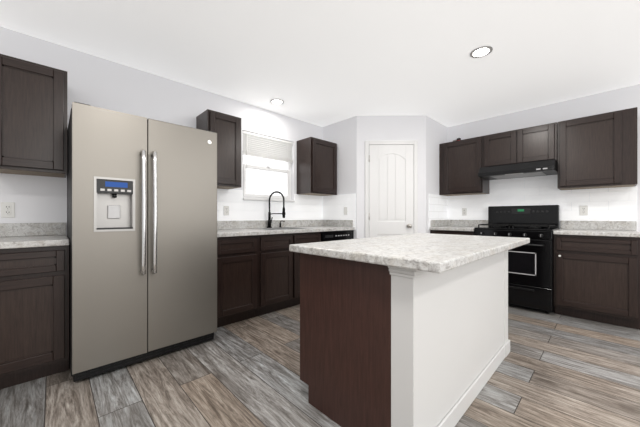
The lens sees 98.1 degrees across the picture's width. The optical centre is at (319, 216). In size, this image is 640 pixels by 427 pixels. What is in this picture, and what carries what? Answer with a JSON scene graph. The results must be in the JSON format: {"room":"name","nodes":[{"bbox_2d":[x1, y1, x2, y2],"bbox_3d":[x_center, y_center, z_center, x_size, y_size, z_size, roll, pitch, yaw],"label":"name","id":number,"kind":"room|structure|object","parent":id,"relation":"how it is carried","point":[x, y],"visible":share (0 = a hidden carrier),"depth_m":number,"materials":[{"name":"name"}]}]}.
{"room":"kitchen","nodes":[
{"label":"kitchen","id":0,"kind":"room"},
{"bbox_2d":[0,26,322,235],"bbox_3d":[-1.476,-0.172,2.982,7.210,2.450,0.156,0,0,-44],"label":"wall","id":1,"kind":"structure","parent":0,"point":[95,81],"depth_m":2.62,"materials":[{"name":"white paint"}]},
{"bbox_2d":[1,202,14,217],"bbox_3d":[-2.319,-0.047,2.063,0.070,0.115,0.008,0,0,-44],"label":"electrical outlet","id":2,"kind":"object","parent":1,"relation":"attached to","point":[7,209],"visible":1,"depth_m":2.06,"materials":[{"name":"white plastic"}]},
{"bbox_2d":[0,54,66,177],"bbox_3d":[-2.122,-0.697,2.033,0.395,0.762,0.326,0,0,-44],"label":"upper cabinet","id":3,"kind":"object","parent":1,"relation":"attached to","point":[33,119],"visible":1,"depth_m":1.94,"materials":[{"name":"brown wood"}]},
{"bbox_2d":[196,109,240,188],"bbox_3d":[-1.095,-0.697,3.022,0.370,0.762,0.326,0,0,-44],"label":"upper cabinet","id":4,"kind":"object","parent":1,"relation":"attached to","point":[226,128],"visible":0.73,"depth_m":2.92,"materials":[{"name":"brown wood"}]},
{"bbox_2d":[224,206,228,214],"bbox_3d":[-1.090,-0.067,3.238,0.070,0.115,0.008,0,0,-44],"label":"electrical outlet","id":5,"kind":"object","parent":1,"relation":"attached to","point":[226,210],"depth_m":3.23,"materials":[{"name":"white plastic"}]},
{"bbox_2d":[242,134,294,201],"bbox_3d":[-0.697,-0.627,3.709,1.400,1.460,0.170,0,0,-44],"label":"window","id":6,"kind":"structure","parent":1,"relation":"in","point":[254,179],"depth_m":3.74,"materials":[{"name":"white glass"}]},
{"bbox_2d":[242,131,292,162],"bbox_3d":[-0.674,-0.750,3.685,0.776,0.606,0.044,0,0,-44],"label":"window blind","id":7,"kind":"object","parent":6,"relation":"attached to","point":[260,146],"visible":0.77,"depth_m":3.65,"materials":[{"name":"white plastic"}]},
{"bbox_2d":[297,137,336,195],"bbox_3d":[-0.035,-0.697,4.041,0.518,0.762,0.326,0,0,-44],"label":"upper cabinet","id":8,"kind":"object","parent":1,"relation":"attached to","point":[316,166],"visible":1,"depth_m":3.88,"materials":[{"name":"brown wood"}]},
{"bbox_2d":[0,304,639,426],"bbox_3d":[0.707,1.083,0.715,7.210,0.060,6.450,0,0,-44],"label":"floor","id":9,"kind":"structure","parent":0,"point":[553,369],"depth_m":1.72,"materials":[{"name":"brown wood"}]},
{"bbox_2d":[0,245,68,388],"bbox_3d":[-2.016,0.623,1.923,0.395,0.860,0.631,0,0,-44],"label":"base cabinet","id":10,"kind":"object","parent":9,"relation":"on","point":[34,313],"visible":1,"depth_m":1.73,"materials":[{"name":"brown wood"}]},
{"bbox_2d":[67,102,216,381],"bbox_3d":[-1.435,0.172,2.268,0.910,1.762,0.882,0,0,-44],"label":"refrigerator","id":11,"kind":"object","parent":9,"relation":"on","point":[142,214],"visible":0.98,"depth_m":1.92,"materials":[{"name":"grey metal"}]},
{"bbox_2d":[217,235,257,327],"bbox_3d":[-1.007,0.623,2.894,0.464,0.860,0.631,0,0,-44],"label":"base cabinet","id":12,"kind":"object","parent":9,"relation":"on","point":[237,278],"visible":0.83,"depth_m":2.67,"materials":[{"name":"brown wood"}]},
{"bbox_2d":[254,232,320,316],"bbox_3d":[-0.515,0.623,3.367,0.896,0.860,0.631,0,0,-44],"label":"base cabinet","id":13,"kind":"object","parent":9,"relation":"on","point":[278,275],"visible":0.62,"depth_m":3.02,"materials":[{"name":"brown wood"}]},
{"bbox_2d":[217,220,354,236],"bbox_3d":[-0.457,0.121,3.407,2.007,0.140,0.642,0,0,-44],"label":"countertop","id":14,"kind":"structure","parent":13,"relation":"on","point":[233,228],"depth_m":3.44,"materials":[{"name":"stone"}]},
{"bbox_2d":[267,191,284,227],"bbox_3d":[-0.553,-0.089,3.575,0.247,0.471,0.111,0,0,14],"label":"kitchen faucet","id":15,"kind":"object","parent":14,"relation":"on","point":[270,213],"visible":1,"depth_m":3.55,"materials":[{"name":"black metal"}]},
{"bbox_2d":[251,227,312,229],"bbox_3d":[-0.463,0.246,3.379,0.596,0.198,0.466,0,0,-44],"label":"sink basin","id":16,"kind":"object","parent":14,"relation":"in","point":[284,228],"visible":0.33,"depth_m":3.51,"materials":[{"name":"silver metal"}]},
{"bbox_2d":[321,230,353,241],"bbox_3d":[0.043,0.625,3.883,0.612,0.855,0.623,0,0,-44],"label":"dishwasher","id":17,"kind":"object","parent":9,"relation":"on","point":[336,235],"visible":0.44,"depth_m":3.65,"materials":[{"name":"black metal"}]},
{"bbox_2d":[300,250,509,426],"bbox_3d":[0.679,0.628,1.881,1.547,0.848,0.729,0,0,-44],"label":"base cabinet","id":18,"kind":"object","parent":9,"relation":"on","point":[384,346],"visible":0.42,"depth_m":1.35,"materials":[{"name":"brown wood"}]},
{"bbox_2d":[289,233,529,272],"bbox_3d":[0.701,0.183,1.847,1.612,0.040,0.869,0,0,-44],"label":"countertop","id":19,"kind":"structure","parent":18,"relation":"on","point":[433,253],"depth_m":1.40,"materials":[{"name":"stone"}]},
{"bbox_2d":[430,230,473,234],"bbox_3d":[1.973,0.623,3.925,0.631,0.860,0.578,0,0,-44],"label":"base cabinet","id":20,"kind":"object","parent":9,"relation":"on","point":[452,232],"visible":0.19,"depth_m":3.70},
{"bbox_2d":[429,220,487,230],"bbox_3d":[1.964,0.121,3.916,0.642,0.140,0.578,0,0,-44],"label":"countertop","id":21,"kind":"structure","parent":20,"relation":"on","point":[458,225],"depth_m":4.03,"materials":[{"name":"stone"}]},
{"bbox_2d":[474,205,559,313],"bbox_3d":[2.392,0.458,3.397,0.718,1.190,0.756,0,0,-44],"label":"gas range","id":22,"kind":"object","parent":9,"relation":"on","point":[531,274],"visible":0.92,"depth_m":3.12,"materials":[{"name":"black metal"}]},
{"bbox_2d":[554,234,639,329],"bbox_3d":[2.913,0.623,2.943,0.639,0.860,0.612,0,0,-44],"label":"base cabinet","id":23,"kind":"object","parent":9,"relation":"on","point":[597,278],"visible":1,"depth_m":2.71,"materials":[{"name":"brown wood"}]},
{"bbox_2d":[553,221,639,236],"bbox_3d":[2.907,0.121,2.937,0.642,0.140,0.612,0,0,-44],"label":"countertop","id":24,"kind":"structure","parent":23,"relation":"on","point":[614,228],"depth_m":2.98,"materials":[{"name":"stone"}]},
{"bbox_3d":[-2.340,0.623,1.611,0.500,0.860,0.631,0,0,-44],"label":"base cabinet","id":25,"kind":"object","parent":9,"relation":"on","visible":0},
{"bbox_2d":[0,223,69,248],"bbox_3d":[-2.188,0.121,1.740,0.900,0.140,0.642,0,0,-44],"label":"countertop","id":26,"kind":"structure","parent":25,"relation":"on","point":[21,235],"depth_m":2.05,"materials":[{"name":"stone"}]},
{"bbox_2d":[0,0,639,126],"bbox_3d":[0.707,-1.447,0.715,7.210,0.100,6.450,0,0,-44],"label":"ceiling","id":27,"kind":"structure","parent":0,"point":[322,63],"depth_m":2.30,"materials":[{"name":"white paint"}]},
{"bbox_2d":[270,99,283,104],"bbox_3d":[-0.523,-1.393,3.384,0.170,0.007,0.170,0,0,-44],"label":"recessed light","id":28,"kind":"object","parent":27,"relation":"in","point":[276,101],"visible":1,"depth_m":3.37,"materials":[{"name":"grey"}]},
{"bbox_2d":[470,46,492,57],"bbox_3d":[1.367,-1.393,2.357,0.170,0.007,0.170,0,0,-44],"label":"recessed light","id":29,"kind":"object","parent":27,"relation":"in","point":[481,51],"visible":1,"depth_m":2.35,"materials":[{"name":"grey"}]},
{"bbox_2d":[323,116,356,238],"bbox_3d":[0.308,-0.172,4.131,0.106,2.450,0.676,0,0,-44],"label":"wall","id":30,"kind":"structure","parent":0,"point":[342,134],"depth_m":4.01,"materials":[{"name":"white paint"}]},
{"bbox_2d":[357,115,425,238],"bbox_3d":[0.986,-0.172,3.896,0.953,2.450,0.100,0,0,1],"label":"wall","id":31,"kind":"structure","parent":0,"point":[389,127],"depth_m":3.85,"materials":[{"name":"white paint"}]},
{"bbox_2d":[365,140,417,237],"bbox_3d":[0.985,0.003,3.803,0.724,2.099,0.083,0,0,1],"label":"door","id":32,"kind":"structure","parent":31,"relation":"in","point":[391,187],"depth_m":3.83,"materials":[{"name":"white wood"}]},
{"bbox_2d":[426,116,447,232],"bbox_3d":[1.698,-0.172,4.129,0.747,2.450,0.106,0,0,-44],"label":"wall","id":33,"kind":"structure","parent":0,"point":[436,202],"depth_m":4.01,"materials":[{"name":"white paint"}]},
{"bbox_2d":[448,84,639,231],"bbox_3d":[3.248,-0.172,3.161,0.156,2.450,6.450,0,0,-44],"label":"wall","id":34,"kind":"structure","parent":0,"point":[615,204],"depth_m":3.42,"materials":[{"name":"white paint"}]},
{"bbox_2d":[439,136,488,195],"bbox_3d":[2.083,-0.697,4.030,0.326,0.762,0.578,0,0,-44],"label":"upper cabinet","id":35,"kind":"object","parent":34,"relation":"attached to","point":[460,163],"visible":1,"depth_m":3.91,"materials":[{"name":"brown wood"}]},
{"bbox_2d":[462,208,466,215],"bbox_3d":[2.165,-0.067,4.166,0.008,0.115,0.070,0,0,-44],"label":"electrical outlet","id":36,"kind":"object","parent":34,"relation":"attached to","point":[464,211],"depth_m":4.16,"materials":[{"name":"white plastic"}]},
{"bbox_2d":[483,122,556,166],"bbox_3d":[2.549,-0.857,3.547,0.326,0.442,0.756,0,0,-44],"label":"upper cabinet","id":37,"kind":"object","parent":34,"relation":"attached to","point":[532,144],"visible":0.96,"depth_m":3.40,"materials":[{"name":"brown wood"}]},
{"bbox_2d":[478,159,556,179],"bbox_3d":[2.484,-0.571,3.485,0.506,0.129,0.756,0,0,-44],"label":"range hood","id":38,"kind":"object","parent":37,"relation":"attached to","point":[533,169],"visible":1,"depth_m":3.34,"materials":[{"name":"black metal"}]},
{"bbox_2d":[580,205,587,214],"bbox_3d":[3.067,-0.067,3.229,0.008,0.115,0.070,0,0,-44],"label":"electrical outlet","id":39,"kind":"object","parent":34,"relation":"attached to","point":[583,210],"depth_m":3.22,"materials":[{"name":"white plastic"}]},
{"bbox_2d":[557,107,636,189],"bbox_3d":[3.024,-0.697,3.054,0.326,0.762,0.602,0,0,-44],"label":"upper cabinet","id":40,"kind":"object","parent":34,"relation":"attached to","point":[596,151],"visible":1,"depth_m":2.93,"materials":[{"name":"brown wood"}]}
]}

